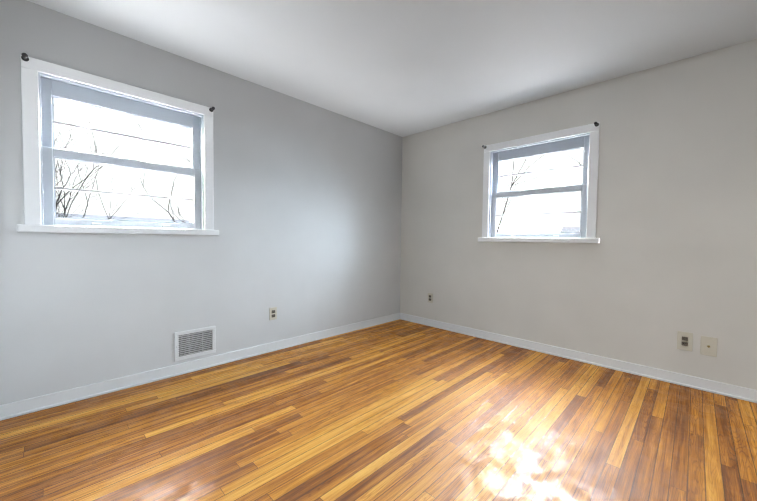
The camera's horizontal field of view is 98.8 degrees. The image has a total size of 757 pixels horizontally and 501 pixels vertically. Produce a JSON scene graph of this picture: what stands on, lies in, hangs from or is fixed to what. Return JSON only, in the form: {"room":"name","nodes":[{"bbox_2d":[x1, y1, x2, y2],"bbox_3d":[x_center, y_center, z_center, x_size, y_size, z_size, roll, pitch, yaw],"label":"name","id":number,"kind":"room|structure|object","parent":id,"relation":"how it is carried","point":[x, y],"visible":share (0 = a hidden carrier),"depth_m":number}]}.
{"room":"empty bedroom","nodes":[
{"label":"empty bedroom","id":0,"kind":"room"},
{"bbox_2d":[0,0,402,404],"bbox_3d":[-0.990,-0.270,3.147,0.140,2.440,3.840,3,3,44],"label":"wall","id":1,"kind":"structure","parent":0,"point":[307,210],"depth_m":2.65},
{"bbox_2d":[16,53,218,234],"bbox_3d":[-1.757,-0.631,2.315,0.263,1.027,1.110,3,3,44],"label":"window","id":2,"kind":"structure","parent":1,"relation":"in","point":[44,84],"depth_m":2.16},
{"bbox_2d":[174,326,215,361],"bbox_3d":[-1.462,0.741,2.600,0.012,0.225,0.300,3,3,44],"label":"air vent","id":3,"kind":"object","parent":1,"relation":"in","point":[188,344],"visible":1,"depth_m":2.59},
{"bbox_2d":[0,313,399,419],"bbox_3d":[-0.945,0.910,3.127,0.026,0.085,3.558,3,3,44],"label":"baseboard","id":4,"kind":"structure","parent":1,"relation":"attached to","point":[28,406],"depth_m":2.43},
{"bbox_2d":[269,307,276,319],"bbox_3d":[-0.996,0.598,3.072,0.011,0.116,0.072,3,3,44],"label":"electrical outlet","id":5,"kind":"object","parent":1,"relation":"attached to","point":[273,313],"visible":1,"depth_m":3.07},
{"bbox_2d":[0,319,756,500],"bbox_3d":[0.509,1.076,1.706,4.380,0.120,3.840,3,3,44],"label":"floor","id":6,"kind":"structure","parent":0,"point":[399,410],"depth_m":1.79},
{"bbox_2d":[27,0,756,136],"bbox_3d":[0.541,-1.482,1.623,4.380,0.120,3.840,3,3,44],"label":"ceiling","id":7,"kind":"structure","parent":0,"point":[402,68],"depth_m":2.25},
{"bbox_2d":[400,39,756,389],"bbox_3d":[1.869,-0.228,2.938,4.240,2.440,0.140,3,3,44],"label":"wall","id":8,"kind":"structure","parent":0,"point":[658,266],"depth_m":2.66},
{"bbox_2d":[428,293,432,302],"bbox_3d":[0.643,0.592,4.048,0.072,0.116,0.011,3,3,44],"label":"outlet","id":9,"kind":"object","parent":8,"relation":"attached to","point":[430,297],"visible":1,"depth_m":4.04},
{"bbox_2d":[478,122,599,242],"bbox_3d":[1.555,-0.598,3.208,1.110,1.035,0.263,3,3,44],"label":"window","id":10,"kind":"structure","parent":8,"relation":"in","point":[586,137],"depth_m":3.11},
{"bbox_2d":[400,313,756,402],"bbox_3d":[1.751,0.949,2.961,4.084,0.085,0.026,3,3,44],"label":"baseboard","id":11,"kind":"structure","parent":8,"relation":"attached to","point":[729,390],"depth_m":2.76},
{"bbox_2d":[677,331,692,350],"bbox_3d":[2.295,0.680,2.433,0.085,0.137,0.011,3,3,44],"label":"electrical outlet","id":12,"kind":"object","parent":8,"relation":"attached to","point":[684,340],"visible":1,"depth_m":2.43},
{"bbox_2d":[700,336,717,356],"bbox_3d":[2.383,0.693,2.343,0.085,0.137,0.018,3,3,44],"label":"outlet","id":13,"kind":"object","parent":8,"relation":"attached to","point":[708,346],"visible":1,"depth_m":2.34},
{"label":"outside","id":14,"kind":"structure","parent":0,"visible":0},
{"bbox_2d":[54,101,583,232],"bbox_3d":[0.358,-0.854,12.222,25.103,16.062,27.697,3,3,44],"label":"trees","id":15,"kind":"object","parent":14,"point":[60,169],"depth_m":10.15},
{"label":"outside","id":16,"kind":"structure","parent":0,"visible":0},
{"bbox_2d":[57,213,190,222],"bbox_3d":[-19.006,1.621,21.914,7.600,8.000,11.600,2,2,36],"label":"house","id":17,"kind":"structure","parent":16,"point":[118,218],"depth_m":22.60},
{"bbox_2d":[561,227,579,231],"bbox_3d":[19.171,2.182,22.338,11.600,7.800,7.600,2,2,39],"label":"house","id":18,"kind":"structure","parent":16,"point":[571,229],"depth_m":24.96}
]}

